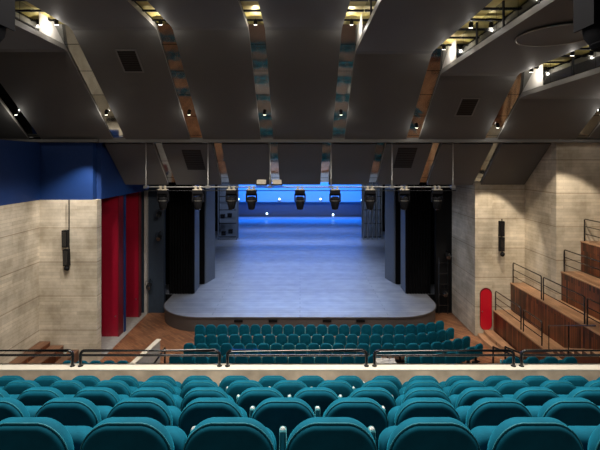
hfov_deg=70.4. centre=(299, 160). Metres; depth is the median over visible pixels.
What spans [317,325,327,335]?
seat
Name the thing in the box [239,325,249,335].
seat
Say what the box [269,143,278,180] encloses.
strip
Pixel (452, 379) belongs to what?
seat
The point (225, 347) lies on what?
seat
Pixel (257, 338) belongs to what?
seat
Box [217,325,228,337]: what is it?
seat
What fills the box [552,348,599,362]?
stair
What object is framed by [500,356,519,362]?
seat
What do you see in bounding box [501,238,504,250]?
grille
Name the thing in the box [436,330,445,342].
seat
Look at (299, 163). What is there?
panel
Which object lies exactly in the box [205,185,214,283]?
panel
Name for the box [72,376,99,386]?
seat
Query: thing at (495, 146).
strip
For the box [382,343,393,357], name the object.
seat
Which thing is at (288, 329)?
seat
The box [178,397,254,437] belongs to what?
seat
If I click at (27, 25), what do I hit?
wall
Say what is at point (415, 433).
seat
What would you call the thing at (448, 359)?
seat
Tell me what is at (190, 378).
seat
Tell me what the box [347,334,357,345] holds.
seat
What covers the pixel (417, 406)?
seat
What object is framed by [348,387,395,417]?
seat
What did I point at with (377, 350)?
balcony railing
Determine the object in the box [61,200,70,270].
speaker
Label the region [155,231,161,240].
spotlight
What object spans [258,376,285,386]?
seat
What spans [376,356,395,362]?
desk
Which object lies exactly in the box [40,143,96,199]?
wall
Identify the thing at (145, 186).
bar
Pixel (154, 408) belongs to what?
seat
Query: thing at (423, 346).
seat
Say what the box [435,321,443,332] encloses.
seat
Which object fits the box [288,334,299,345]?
seat
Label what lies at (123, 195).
wall
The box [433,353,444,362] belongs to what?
seat
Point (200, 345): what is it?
seat
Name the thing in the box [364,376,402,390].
seat
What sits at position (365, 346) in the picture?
seat
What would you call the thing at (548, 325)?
stair handrail
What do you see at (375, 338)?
seat
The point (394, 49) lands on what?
ceiling panel
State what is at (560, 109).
ceiling panel
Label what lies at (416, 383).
seat
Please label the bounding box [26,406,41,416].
seat cushion
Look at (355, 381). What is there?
seat
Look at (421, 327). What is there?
seat
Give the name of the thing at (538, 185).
wall
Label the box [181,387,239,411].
seat
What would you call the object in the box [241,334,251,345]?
seat
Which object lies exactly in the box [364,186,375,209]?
light
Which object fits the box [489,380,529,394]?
seat
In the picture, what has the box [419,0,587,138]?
ceiling panel
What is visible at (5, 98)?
strip
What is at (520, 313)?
gallery railing
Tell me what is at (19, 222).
wall
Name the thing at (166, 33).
strip
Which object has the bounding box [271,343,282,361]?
seat
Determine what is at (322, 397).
seat
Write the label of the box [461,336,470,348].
seat
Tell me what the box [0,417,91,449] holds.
seat
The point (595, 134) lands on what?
ceiling panel
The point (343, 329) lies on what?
seat
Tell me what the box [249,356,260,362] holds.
seat
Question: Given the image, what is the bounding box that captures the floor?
[100,312,503,362]
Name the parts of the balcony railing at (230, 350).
rail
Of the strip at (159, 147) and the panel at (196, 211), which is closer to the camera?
the strip at (159, 147)
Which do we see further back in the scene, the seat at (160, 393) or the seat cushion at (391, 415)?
the seat at (160, 393)
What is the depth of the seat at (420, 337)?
19.25 m
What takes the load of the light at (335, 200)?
hanging from the bar
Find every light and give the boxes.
[0,0,14,41]
[157,186,168,209]
[192,186,203,209]
[225,186,236,209]
[246,186,256,209]
[294,186,305,209]
[329,186,340,209]
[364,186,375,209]
[398,186,409,209]
[431,186,442,209]
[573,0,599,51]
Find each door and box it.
[102,195,122,336]
[126,192,140,316]
[480,288,491,329]
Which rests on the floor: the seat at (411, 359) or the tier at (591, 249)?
the tier at (591, 249)
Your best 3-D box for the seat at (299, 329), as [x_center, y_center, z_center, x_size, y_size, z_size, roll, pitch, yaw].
[-0.010,8.222,20.417,0.572,0.855,0.453,0,0,0]
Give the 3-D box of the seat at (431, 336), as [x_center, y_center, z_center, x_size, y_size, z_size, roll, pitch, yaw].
[5.996,8.222,19.594,0.572,0.855,0.453,0,0,-15]
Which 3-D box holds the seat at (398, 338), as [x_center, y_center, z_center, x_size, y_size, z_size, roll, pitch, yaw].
[4.480,8.222,19.317,0.572,0.855,0.453,0,0,0]
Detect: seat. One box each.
[0,376,24,385]
[0,388,18,398]
[0,397,41,420]
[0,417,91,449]
[3,380,48,394]
[17,387,74,405]
[33,376,61,385]
[34,397,112,427]
[49,380,91,394]
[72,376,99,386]
[74,387,128,406]
[80,417,194,449]
[94,380,137,395]
[106,397,181,426]
[110,376,142,387]
[129,387,182,410]
[138,380,180,395]
[146,376,181,388]
[169,356,181,362]
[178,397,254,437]
[180,380,227,398]
[181,376,220,389]
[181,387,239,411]
[182,356,195,362]
[183,343,195,353]
[183,417,285,449]
[194,334,205,345]
[195,325,205,335]
[196,343,207,353]
[196,356,208,362]
[206,325,217,336]
[206,334,217,345]
[208,343,221,357]
[209,356,221,362]
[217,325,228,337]
[218,334,228,345]
[219,376,257,391]
[221,343,232,355]
[222,354,234,362]
[226,380,269,402]
[228,325,239,335]
[229,334,241,345]
[233,343,244,361]
[236,356,247,362]
[236,387,290,417]
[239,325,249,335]
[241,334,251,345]
[246,343,258,361]
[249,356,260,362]
[250,325,261,341]
[251,397,319,449]
[253,334,264,345]
[258,343,270,361]
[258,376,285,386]
[261,325,272,335]
[262,356,275,362]
[265,334,276,345]
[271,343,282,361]
[272,380,311,396]
[273,325,283,341]
[275,356,288,362]
[276,334,287,345]
[281,417,376,449]
[283,325,294,336]
[283,343,293,361]
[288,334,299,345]
[288,356,301,362]
[294,387,341,416]
[295,325,305,335]
[295,343,307,357]
[297,376,324,386]
[299,334,310,345]
[302,356,314,362]
[306,325,316,341]
[308,343,319,356]
[312,334,322,345]
[314,356,327,362]
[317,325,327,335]
[317,380,354,397]
[317,397,387,449]
[320,343,331,353]
[323,334,334,345]
[327,356,340,362]
[328,325,337,335]
[333,343,343,353]
[335,334,345,345]
[335,376,363,389]
[338,325,349,341]
[341,356,353,362]
[345,343,356,353]
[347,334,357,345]
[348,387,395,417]
[350,325,359,335]
[354,356,364,362]
[357,343,368,356]
[358,334,368,344]
[361,325,371,341]
[362,380,399,400]
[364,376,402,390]
[368,354,379,362]
[369,343,381,357]
[370,334,380,345]
[372,325,382,337]
[372,417,480,449]
[381,334,392,345]
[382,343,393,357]
[383,325,393,335]
[384,397,460,426]
[393,334,404,345]
[394,325,404,335]
[394,343,405,361]
[395,387,451,405]
[399,380,443,394]
[402,376,439,386]
[404,333,415,345]
[405,324,415,335]
[405,343,418,356]
[405,356,419,362]
[415,323,425,334]
[416,332,426,344]
[418,342,430,353]
[420,356,432,362]
[426,322,434,333]
[426,331,436,343]
[430,341,441,353]
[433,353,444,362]
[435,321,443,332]
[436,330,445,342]
[439,376,473,388]
[442,340,452,353]
[443,380,484,396]
[445,328,453,339]
[445,352,455,362]
[448,387,502,408]
[452,338,461,349]
[455,397,531,430]
[456,349,465,362]
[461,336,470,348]
[465,346,474,362]
[471,417,583,449]
[472,343,482,362]
[480,376,511,386]
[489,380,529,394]
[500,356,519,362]
[502,387,558,405]
[522,376,548,386]
[523,356,538,362]
[525,397,599,425]
[531,380,575,394]
[538,356,558,362]
[558,356,576,362]
[558,387,599,405]
[559,376,588,385]
[568,424,599,449]
[575,380,599,387]
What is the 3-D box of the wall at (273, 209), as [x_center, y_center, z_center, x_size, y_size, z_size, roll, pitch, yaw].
[0.000,-0.675,58.400,32.000,18.650,0.400,0,0,0]
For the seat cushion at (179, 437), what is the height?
0.400 m
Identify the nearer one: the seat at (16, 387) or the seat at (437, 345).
the seat at (16, 387)
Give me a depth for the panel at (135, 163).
19.75 m
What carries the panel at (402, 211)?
on the stage platform
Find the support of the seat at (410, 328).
on the floor
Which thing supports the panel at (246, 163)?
attached to the wall
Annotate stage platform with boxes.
[164,219,435,331]
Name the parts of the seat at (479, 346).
backrest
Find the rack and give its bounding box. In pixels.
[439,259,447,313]
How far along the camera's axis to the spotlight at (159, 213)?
23.64 m
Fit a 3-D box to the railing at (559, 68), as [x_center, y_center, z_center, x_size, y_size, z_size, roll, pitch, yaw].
[8.432,-3.083,10.002,0.020,0.905,9.405,0,0,0]
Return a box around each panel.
[0,19,112,138]
[0,100,28,138]
[25,0,189,138]
[105,143,167,184]
[147,0,260,138]
[162,143,221,184]
[195,185,198,291]
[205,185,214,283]
[221,143,271,184]
[258,0,349,138]
[277,143,322,184]
[328,143,376,184]
[345,0,492,138]
[377,143,432,184]
[385,185,394,283]
[401,185,404,291]
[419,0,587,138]
[427,143,492,184]
[481,143,550,184]
[497,67,599,138]
[588,123,599,138]
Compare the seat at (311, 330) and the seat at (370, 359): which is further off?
the seat at (311, 330)
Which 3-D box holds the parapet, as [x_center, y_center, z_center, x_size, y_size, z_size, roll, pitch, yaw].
[0.000,4.058,6.900,19.000,1.456,0.200,0,0,0]
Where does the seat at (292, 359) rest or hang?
on the step
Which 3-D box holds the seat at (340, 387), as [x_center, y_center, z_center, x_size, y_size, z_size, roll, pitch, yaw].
[0.411,3.032,5.207,0.572,0.855,0.453,0,0,0]
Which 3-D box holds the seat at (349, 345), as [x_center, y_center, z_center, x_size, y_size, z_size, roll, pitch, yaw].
[2.170,8.182,18.267,0.572,0.855,0.453,0,0,0]
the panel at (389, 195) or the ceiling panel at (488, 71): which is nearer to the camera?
the ceiling panel at (488, 71)
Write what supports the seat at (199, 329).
on the floor
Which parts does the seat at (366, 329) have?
backrest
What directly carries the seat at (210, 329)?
on the floor
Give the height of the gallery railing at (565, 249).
0.978 m
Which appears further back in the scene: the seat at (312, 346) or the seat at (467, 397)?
the seat at (312, 346)
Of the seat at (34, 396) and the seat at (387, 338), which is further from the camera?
the seat at (387, 338)
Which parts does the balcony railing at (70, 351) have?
rail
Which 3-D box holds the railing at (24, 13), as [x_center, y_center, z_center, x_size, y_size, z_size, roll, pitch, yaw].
[-7.992,-4.345,9.142,0.020,0.745,7.684,0,0,0]
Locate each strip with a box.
[0,83,39,137]
[15,0,124,137]
[131,0,201,137]
[154,143,174,181]
[213,143,228,181]
[239,0,272,137]
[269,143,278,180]
[320,143,330,181]
[332,0,377,137]
[369,143,384,181]
[407,0,541,137]
[420,143,440,181]
[474,143,499,181]
[485,45,599,137]
[576,108,599,137]
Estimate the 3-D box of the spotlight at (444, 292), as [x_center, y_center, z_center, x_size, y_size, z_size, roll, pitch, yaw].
[8.147,7.341,23.869,0.384,0.489,0.614,0,0,32]
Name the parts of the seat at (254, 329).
backrest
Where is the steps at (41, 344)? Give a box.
[9,341,78,362]
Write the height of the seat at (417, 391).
0.855 m
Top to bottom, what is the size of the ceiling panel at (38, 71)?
3.133 m
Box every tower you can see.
[218,182,238,239]
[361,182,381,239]
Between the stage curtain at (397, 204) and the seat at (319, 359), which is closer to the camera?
the seat at (319, 359)
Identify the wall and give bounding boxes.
[0,140,39,362]
[27,25,104,146]
[39,199,100,362]
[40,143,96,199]
[97,143,147,198]
[101,195,123,333]
[130,339,160,362]
[141,185,165,312]
[239,203,360,216]
[434,185,451,312]
[452,185,471,332]
[472,38,524,335]
[525,83,550,295]
[551,67,599,299]
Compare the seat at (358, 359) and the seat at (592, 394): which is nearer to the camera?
the seat at (592, 394)
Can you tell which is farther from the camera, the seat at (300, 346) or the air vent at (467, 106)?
the seat at (300, 346)
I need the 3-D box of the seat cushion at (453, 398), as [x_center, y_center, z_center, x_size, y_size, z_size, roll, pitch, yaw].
[1.745,2.640,4.402,0.450,0.400,0.162,0,0,0]
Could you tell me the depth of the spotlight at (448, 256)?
23.67 m
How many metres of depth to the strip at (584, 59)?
14.58 m
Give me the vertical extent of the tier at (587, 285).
3.880 m
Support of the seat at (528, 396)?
on the step
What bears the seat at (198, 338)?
on the floor
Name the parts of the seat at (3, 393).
backrest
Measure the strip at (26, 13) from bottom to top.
3.738 m
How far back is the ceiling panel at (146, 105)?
14.90 m
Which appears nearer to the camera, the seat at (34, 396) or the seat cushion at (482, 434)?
the seat cushion at (482, 434)
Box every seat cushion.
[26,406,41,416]
[65,426,91,449]
[97,406,112,420]
[119,395,128,399]
[129,386,137,392]
[165,426,186,449]
[168,406,181,426]
[173,395,182,410]
[174,386,180,395]
[239,406,246,416]
[266,427,275,449]
[378,426,396,449]
[388,406,399,426]
[395,395,403,405]
[399,387,405,394]
[443,386,450,395]
[448,395,458,408]
[455,406,470,425]
[471,426,496,449]
[525,406,541,416]
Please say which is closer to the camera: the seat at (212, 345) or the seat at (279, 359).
the seat at (279, 359)
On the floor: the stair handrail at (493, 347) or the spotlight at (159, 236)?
the stair handrail at (493, 347)
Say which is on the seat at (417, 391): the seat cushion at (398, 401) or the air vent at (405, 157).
the seat cushion at (398, 401)
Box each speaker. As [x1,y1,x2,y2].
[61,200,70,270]
[498,219,504,256]
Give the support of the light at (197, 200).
hanging from the bar
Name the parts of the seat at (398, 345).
backrest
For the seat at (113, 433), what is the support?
on the step
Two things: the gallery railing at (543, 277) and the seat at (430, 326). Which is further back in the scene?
the seat at (430, 326)
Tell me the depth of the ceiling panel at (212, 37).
14.90 m
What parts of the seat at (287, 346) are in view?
backrest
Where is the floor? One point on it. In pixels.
(153, 326)
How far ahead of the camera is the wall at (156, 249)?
24.20 m
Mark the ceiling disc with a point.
(560, 34)
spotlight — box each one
[145,279,151,289]
[155,209,161,217]
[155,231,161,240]
[442,286,448,296]
[445,249,451,259]
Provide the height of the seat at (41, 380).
0.855 m
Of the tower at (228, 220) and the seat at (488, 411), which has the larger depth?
the tower at (228, 220)
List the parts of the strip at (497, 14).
frame post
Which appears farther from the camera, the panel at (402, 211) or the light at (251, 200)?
the panel at (402, 211)
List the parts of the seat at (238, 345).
backrest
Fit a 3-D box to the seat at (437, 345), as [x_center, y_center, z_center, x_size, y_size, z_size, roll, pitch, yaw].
[5.840,8.182,18.406,0.572,0.855,0.453,0,0,-10]
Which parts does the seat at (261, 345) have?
backrest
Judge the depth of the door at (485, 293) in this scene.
20.96 m
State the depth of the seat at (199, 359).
16.90 m
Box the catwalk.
[456,0,541,58]
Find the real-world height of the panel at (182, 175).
2.110 m
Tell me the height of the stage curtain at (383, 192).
8.870 m
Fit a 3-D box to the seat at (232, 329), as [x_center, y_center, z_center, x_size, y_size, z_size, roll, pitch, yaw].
[-3.190,8.222,20.417,0.572,0.855,0.453,0,0,0]
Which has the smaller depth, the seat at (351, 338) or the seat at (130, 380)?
the seat at (130, 380)
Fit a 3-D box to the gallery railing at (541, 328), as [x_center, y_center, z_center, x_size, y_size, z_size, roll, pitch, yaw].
[9.620,6.851,17.600,0.056,0.978,1.456,0,0,0]
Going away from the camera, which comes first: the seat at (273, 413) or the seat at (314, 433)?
the seat at (314, 433)
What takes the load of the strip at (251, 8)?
attached to the ceiling panel at (212, 37)
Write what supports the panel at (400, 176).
attached to the wall
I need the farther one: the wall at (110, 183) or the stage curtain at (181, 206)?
the stage curtain at (181, 206)
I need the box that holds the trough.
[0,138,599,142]
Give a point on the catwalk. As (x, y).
(507, 11)
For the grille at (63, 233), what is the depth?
17.75 m
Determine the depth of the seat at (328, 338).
19.11 m
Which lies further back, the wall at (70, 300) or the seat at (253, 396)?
the wall at (70, 300)
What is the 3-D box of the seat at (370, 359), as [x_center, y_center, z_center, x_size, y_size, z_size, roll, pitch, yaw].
[2.970,8.142,17.117,0.572,0.855,0.453,0,0,0]
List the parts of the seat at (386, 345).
backrest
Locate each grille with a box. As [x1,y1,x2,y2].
[62,232,65,246]
[63,251,66,264]
[117,51,141,69]
[457,99,478,113]
[501,222,504,235]
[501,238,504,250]
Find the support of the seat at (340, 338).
on the floor
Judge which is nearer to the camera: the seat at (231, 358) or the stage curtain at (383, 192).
the seat at (231, 358)
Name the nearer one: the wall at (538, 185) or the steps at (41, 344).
the steps at (41, 344)
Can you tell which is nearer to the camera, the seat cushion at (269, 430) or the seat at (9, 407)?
the seat cushion at (269, 430)
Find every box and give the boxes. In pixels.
[256,180,266,185]
[271,180,282,185]
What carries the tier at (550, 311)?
on the floor
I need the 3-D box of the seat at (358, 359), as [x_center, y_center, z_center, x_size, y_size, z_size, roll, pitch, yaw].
[2.440,8.142,17.117,0.572,0.855,0.453,0,0,0]
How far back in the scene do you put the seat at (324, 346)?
18.05 m
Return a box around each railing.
[0,349,74,366]
[15,1,38,30]
[78,349,221,366]
[225,349,368,366]
[372,349,515,366]
[495,291,521,329]
[513,262,541,298]
[519,349,599,366]
[523,309,542,345]
[543,45,599,84]
[543,277,584,323]
[564,249,599,278]
[584,219,599,240]
[586,298,599,324]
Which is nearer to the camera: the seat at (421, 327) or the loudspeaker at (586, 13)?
the loudspeaker at (586, 13)
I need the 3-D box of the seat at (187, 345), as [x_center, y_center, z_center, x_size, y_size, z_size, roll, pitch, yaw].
[-4.720,8.182,18.267,0.572,0.855,0.453,0,0,0]
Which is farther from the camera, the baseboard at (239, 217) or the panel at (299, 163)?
the baseboard at (239, 217)
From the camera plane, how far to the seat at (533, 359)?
14.05 m
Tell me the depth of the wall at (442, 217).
24.20 m
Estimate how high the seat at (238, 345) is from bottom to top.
0.855 m
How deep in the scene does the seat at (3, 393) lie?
4.10 m
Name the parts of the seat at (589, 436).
backrest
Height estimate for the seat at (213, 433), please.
0.855 m
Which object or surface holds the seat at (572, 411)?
on the step
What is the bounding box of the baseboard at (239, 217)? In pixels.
[239,217,360,218]
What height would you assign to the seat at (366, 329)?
0.855 m
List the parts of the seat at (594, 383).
backrest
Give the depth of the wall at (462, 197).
22.62 m
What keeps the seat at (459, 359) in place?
on the step
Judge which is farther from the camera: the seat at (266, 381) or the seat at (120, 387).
the seat at (266, 381)
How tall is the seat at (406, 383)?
0.855 m
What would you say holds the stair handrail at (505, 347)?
on the floor
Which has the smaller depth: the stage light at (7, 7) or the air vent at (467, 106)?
the stage light at (7, 7)
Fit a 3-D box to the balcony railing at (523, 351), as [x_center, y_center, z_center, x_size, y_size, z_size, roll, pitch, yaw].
[4.785,3.193,6.900,2.458,0.274,0.078,0,0,0]
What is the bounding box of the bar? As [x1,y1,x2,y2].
[143,179,455,190]
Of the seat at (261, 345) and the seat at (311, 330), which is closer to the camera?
the seat at (261, 345)
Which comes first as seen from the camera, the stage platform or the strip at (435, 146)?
the strip at (435, 146)
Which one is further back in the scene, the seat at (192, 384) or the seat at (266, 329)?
the seat at (266, 329)
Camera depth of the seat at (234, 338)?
19.11 m
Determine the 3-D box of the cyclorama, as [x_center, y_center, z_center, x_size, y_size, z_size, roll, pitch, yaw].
[0.000,-2.206,56.980,28.000,15.569,0.160,0,0,0]
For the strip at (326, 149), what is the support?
attached to the panel at (299, 163)
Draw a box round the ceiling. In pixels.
[134,0,542,25]
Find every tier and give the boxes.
[493,310,563,359]
[510,283,599,348]
[561,271,599,319]
[580,241,599,277]
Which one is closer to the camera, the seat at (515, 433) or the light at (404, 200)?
the seat at (515, 433)
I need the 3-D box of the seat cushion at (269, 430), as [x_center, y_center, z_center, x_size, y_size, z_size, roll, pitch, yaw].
[-0.367,1.796,2.522,0.450,0.400,0.162,0,0,0]
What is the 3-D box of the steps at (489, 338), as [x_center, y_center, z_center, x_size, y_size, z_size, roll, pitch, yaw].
[9.090,8.485,19.475,0.780,0.330,2.950,0,0,0]
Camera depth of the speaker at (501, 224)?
20.61 m
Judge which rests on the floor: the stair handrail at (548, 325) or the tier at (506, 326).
the tier at (506, 326)
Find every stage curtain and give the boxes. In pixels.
[166,182,204,283]
[169,182,194,293]
[215,185,217,230]
[382,185,384,230]
[395,185,433,283]
[405,182,430,293]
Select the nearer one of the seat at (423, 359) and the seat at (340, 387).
the seat at (340, 387)
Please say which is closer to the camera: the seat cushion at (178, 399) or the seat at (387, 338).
the seat cushion at (178, 399)
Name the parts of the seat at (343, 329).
backrest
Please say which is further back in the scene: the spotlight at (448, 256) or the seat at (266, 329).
the spotlight at (448, 256)
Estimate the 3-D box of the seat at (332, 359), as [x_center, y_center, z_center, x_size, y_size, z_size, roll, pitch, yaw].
[1.380,8.142,17.117,0.572,0.855,0.453,0,0,0]
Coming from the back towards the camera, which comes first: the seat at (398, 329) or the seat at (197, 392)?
the seat at (398, 329)
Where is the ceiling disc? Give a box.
[515,23,583,46]
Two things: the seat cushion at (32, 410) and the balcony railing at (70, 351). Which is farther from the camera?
the balcony railing at (70, 351)
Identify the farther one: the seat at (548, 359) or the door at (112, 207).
the door at (112, 207)
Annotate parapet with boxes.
[0,363,599,386]
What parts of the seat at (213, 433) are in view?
armrest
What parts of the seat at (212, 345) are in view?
backrest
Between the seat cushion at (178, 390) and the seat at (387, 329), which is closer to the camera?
the seat cushion at (178, 390)
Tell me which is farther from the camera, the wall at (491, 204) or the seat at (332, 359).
the wall at (491, 204)
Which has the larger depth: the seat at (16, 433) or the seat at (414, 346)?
the seat at (414, 346)
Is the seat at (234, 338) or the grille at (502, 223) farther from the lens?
the grille at (502, 223)
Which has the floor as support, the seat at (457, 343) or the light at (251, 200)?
the seat at (457, 343)
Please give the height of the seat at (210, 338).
0.855 m
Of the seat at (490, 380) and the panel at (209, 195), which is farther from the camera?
the panel at (209, 195)
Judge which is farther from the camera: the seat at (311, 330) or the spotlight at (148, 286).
the spotlight at (148, 286)
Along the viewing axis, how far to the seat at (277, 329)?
20.21 m
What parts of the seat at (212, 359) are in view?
backrest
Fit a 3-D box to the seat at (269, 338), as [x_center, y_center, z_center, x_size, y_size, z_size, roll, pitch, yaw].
[-1.350,8.222,19.317,0.572,0.855,0.453,0,0,0]
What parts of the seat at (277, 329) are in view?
backrest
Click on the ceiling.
(542, 0)
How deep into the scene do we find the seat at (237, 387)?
4.99 m
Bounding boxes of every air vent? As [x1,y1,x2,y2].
[115,49,143,72]
[182,150,205,169]
[393,148,416,167]
[454,98,480,115]
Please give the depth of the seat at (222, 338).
19.11 m
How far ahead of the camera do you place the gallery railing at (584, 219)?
17.97 m
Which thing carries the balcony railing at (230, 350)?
on the parapet
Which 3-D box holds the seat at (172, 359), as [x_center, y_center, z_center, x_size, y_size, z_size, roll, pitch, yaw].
[-4.980,8.142,17.117,0.572,0.855,0.453,0,0,0]
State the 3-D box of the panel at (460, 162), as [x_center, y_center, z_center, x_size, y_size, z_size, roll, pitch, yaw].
[7.390,0.115,19.865,2.260,2.110,2.230,0,0,0]
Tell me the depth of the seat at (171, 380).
5.96 m
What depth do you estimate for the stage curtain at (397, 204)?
27.15 m
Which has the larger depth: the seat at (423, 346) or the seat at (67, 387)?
the seat at (423, 346)
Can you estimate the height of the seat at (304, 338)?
0.855 m
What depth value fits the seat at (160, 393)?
4.05 m
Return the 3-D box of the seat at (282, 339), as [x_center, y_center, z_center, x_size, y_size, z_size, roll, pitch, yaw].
[-0.820,8.222,19.317,0.572,0.855,0.453,0,0,0]
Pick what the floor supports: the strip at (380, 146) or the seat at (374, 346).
the seat at (374, 346)
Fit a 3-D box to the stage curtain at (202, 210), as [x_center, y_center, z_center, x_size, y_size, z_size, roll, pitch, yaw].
[-7.560,3.435,27.225,2.880,8.870,0.150,0,0,0]
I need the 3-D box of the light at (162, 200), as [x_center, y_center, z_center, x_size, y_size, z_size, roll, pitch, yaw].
[-6.028,1.619,18.700,0.500,1.050,0.384,0,0,0]
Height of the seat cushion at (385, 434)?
0.400 m
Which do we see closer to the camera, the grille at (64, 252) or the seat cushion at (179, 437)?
the seat cushion at (179, 437)
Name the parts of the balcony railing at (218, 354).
rail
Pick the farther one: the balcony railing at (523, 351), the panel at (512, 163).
the panel at (512, 163)
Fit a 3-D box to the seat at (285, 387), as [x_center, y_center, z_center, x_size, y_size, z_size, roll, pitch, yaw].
[-0.119,3.032,5.207,0.572,0.855,0.453,0,0,0]
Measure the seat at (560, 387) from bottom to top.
0.855 m
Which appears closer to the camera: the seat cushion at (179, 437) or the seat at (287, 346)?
the seat cushion at (179, 437)
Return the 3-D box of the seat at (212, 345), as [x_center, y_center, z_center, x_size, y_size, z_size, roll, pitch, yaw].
[-3.660,8.182,18.267,0.572,0.855,0.453,0,0,0]
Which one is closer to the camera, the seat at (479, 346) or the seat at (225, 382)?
the seat at (225, 382)
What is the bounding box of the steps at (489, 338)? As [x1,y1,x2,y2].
[478,330,523,358]
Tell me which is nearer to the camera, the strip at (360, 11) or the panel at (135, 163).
the strip at (360, 11)
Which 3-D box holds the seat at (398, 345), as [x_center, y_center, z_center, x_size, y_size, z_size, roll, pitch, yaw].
[4.290,8.182,18.267,0.572,0.855,0.453,0,0,0]
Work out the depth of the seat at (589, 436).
2.47 m
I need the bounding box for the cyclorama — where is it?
[239,182,360,202]
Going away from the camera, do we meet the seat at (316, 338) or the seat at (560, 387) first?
the seat at (560, 387)
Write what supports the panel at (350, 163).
attached to the wall
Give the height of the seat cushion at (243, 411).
0.400 m
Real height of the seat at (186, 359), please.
0.855 m
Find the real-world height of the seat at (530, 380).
0.855 m
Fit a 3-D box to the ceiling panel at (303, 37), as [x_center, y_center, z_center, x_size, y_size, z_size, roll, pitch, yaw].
[0.110,-2.764,10.260,2.500,3.668,15.720,0,0,0]
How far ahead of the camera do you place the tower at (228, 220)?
43.55 m
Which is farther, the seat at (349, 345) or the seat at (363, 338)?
the seat at (363, 338)
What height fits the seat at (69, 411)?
0.855 m
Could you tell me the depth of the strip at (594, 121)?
17.59 m
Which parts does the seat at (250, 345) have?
backrest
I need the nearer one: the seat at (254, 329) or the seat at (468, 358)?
the seat at (468, 358)
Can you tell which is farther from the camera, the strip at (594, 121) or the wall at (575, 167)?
the wall at (575, 167)
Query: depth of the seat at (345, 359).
16.90 m
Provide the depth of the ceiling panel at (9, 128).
17.54 m
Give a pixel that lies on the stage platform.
(282, 272)
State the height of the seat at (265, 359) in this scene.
0.855 m
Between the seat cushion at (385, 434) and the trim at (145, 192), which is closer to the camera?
the seat cushion at (385, 434)
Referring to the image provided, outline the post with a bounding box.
[124,194,125,331]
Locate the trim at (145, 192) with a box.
[144,191,147,313]
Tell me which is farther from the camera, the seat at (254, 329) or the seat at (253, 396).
the seat at (254, 329)
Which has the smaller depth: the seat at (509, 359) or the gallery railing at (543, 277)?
the seat at (509, 359)
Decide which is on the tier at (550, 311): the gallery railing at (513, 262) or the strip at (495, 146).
the gallery railing at (513, 262)
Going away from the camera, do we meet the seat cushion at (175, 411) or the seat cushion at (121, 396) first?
the seat cushion at (175, 411)
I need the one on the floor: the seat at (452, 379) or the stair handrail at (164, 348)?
the stair handrail at (164, 348)
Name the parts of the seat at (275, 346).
backrest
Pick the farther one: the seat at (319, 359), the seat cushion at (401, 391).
the seat at (319, 359)
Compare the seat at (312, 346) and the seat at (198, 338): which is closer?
the seat at (312, 346)
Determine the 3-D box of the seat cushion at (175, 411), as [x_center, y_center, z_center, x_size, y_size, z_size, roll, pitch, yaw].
[-1.182,2.205,3.442,0.450,0.400,0.162,0,0,0]
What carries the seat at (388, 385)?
on the step
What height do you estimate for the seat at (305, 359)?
0.855 m
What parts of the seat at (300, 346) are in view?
backrest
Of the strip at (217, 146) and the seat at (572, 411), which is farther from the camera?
the strip at (217, 146)
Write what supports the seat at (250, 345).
on the floor
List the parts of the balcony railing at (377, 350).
rail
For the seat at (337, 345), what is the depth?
18.05 m
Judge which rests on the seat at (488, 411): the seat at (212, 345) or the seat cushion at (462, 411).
the seat cushion at (462, 411)
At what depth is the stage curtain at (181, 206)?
25.20 m
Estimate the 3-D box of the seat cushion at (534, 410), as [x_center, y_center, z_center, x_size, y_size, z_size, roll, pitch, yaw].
[1.998,2.205,3.442,0.450,0.400,0.162,0,0,0]
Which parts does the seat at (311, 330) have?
backrest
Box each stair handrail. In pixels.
[154,347,165,362]
[492,346,525,362]
[504,346,539,360]
[548,325,595,356]
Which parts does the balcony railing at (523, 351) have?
rail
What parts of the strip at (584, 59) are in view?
frame post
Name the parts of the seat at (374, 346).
backrest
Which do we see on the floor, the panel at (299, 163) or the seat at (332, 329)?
the seat at (332, 329)
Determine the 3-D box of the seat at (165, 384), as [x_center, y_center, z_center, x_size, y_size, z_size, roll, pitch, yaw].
[-1.709,3.032,5.207,0.572,0.855,0.453,0,0,0]
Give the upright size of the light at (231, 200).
1.050 m
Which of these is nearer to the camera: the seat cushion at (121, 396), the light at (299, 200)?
the seat cushion at (121, 396)
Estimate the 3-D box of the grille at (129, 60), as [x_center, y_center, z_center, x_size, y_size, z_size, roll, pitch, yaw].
[-5.941,-3.489,14.848,0.620,0.010,0.900,0,-38,0]
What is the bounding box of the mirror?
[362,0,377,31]
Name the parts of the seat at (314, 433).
armrest, armrest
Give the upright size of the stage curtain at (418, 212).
8.870 m
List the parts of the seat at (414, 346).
backrest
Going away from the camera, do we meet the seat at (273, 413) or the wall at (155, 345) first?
the seat at (273, 413)
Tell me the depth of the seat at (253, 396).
4.04 m
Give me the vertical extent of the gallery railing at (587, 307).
1.028 m
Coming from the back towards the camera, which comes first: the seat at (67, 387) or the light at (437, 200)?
the light at (437, 200)
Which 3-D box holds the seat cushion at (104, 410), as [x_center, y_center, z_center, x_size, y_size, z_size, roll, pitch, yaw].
[-1.712,2.205,3.442,0.450,0.400,0.162,0,0,0]
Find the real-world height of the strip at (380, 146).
1.990 m
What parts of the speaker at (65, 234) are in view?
mounting rod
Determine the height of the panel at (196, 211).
8.880 m
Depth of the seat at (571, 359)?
14.05 m
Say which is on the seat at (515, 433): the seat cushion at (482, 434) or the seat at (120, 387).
the seat cushion at (482, 434)
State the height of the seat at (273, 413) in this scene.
0.855 m
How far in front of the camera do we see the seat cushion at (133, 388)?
5.35 m
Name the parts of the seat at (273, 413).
armrest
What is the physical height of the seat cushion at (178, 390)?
0.400 m
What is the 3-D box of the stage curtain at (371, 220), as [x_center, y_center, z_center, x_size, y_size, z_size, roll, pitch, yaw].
[7.275,3.790,43.070,1.970,8.180,1.060,0,0,0]

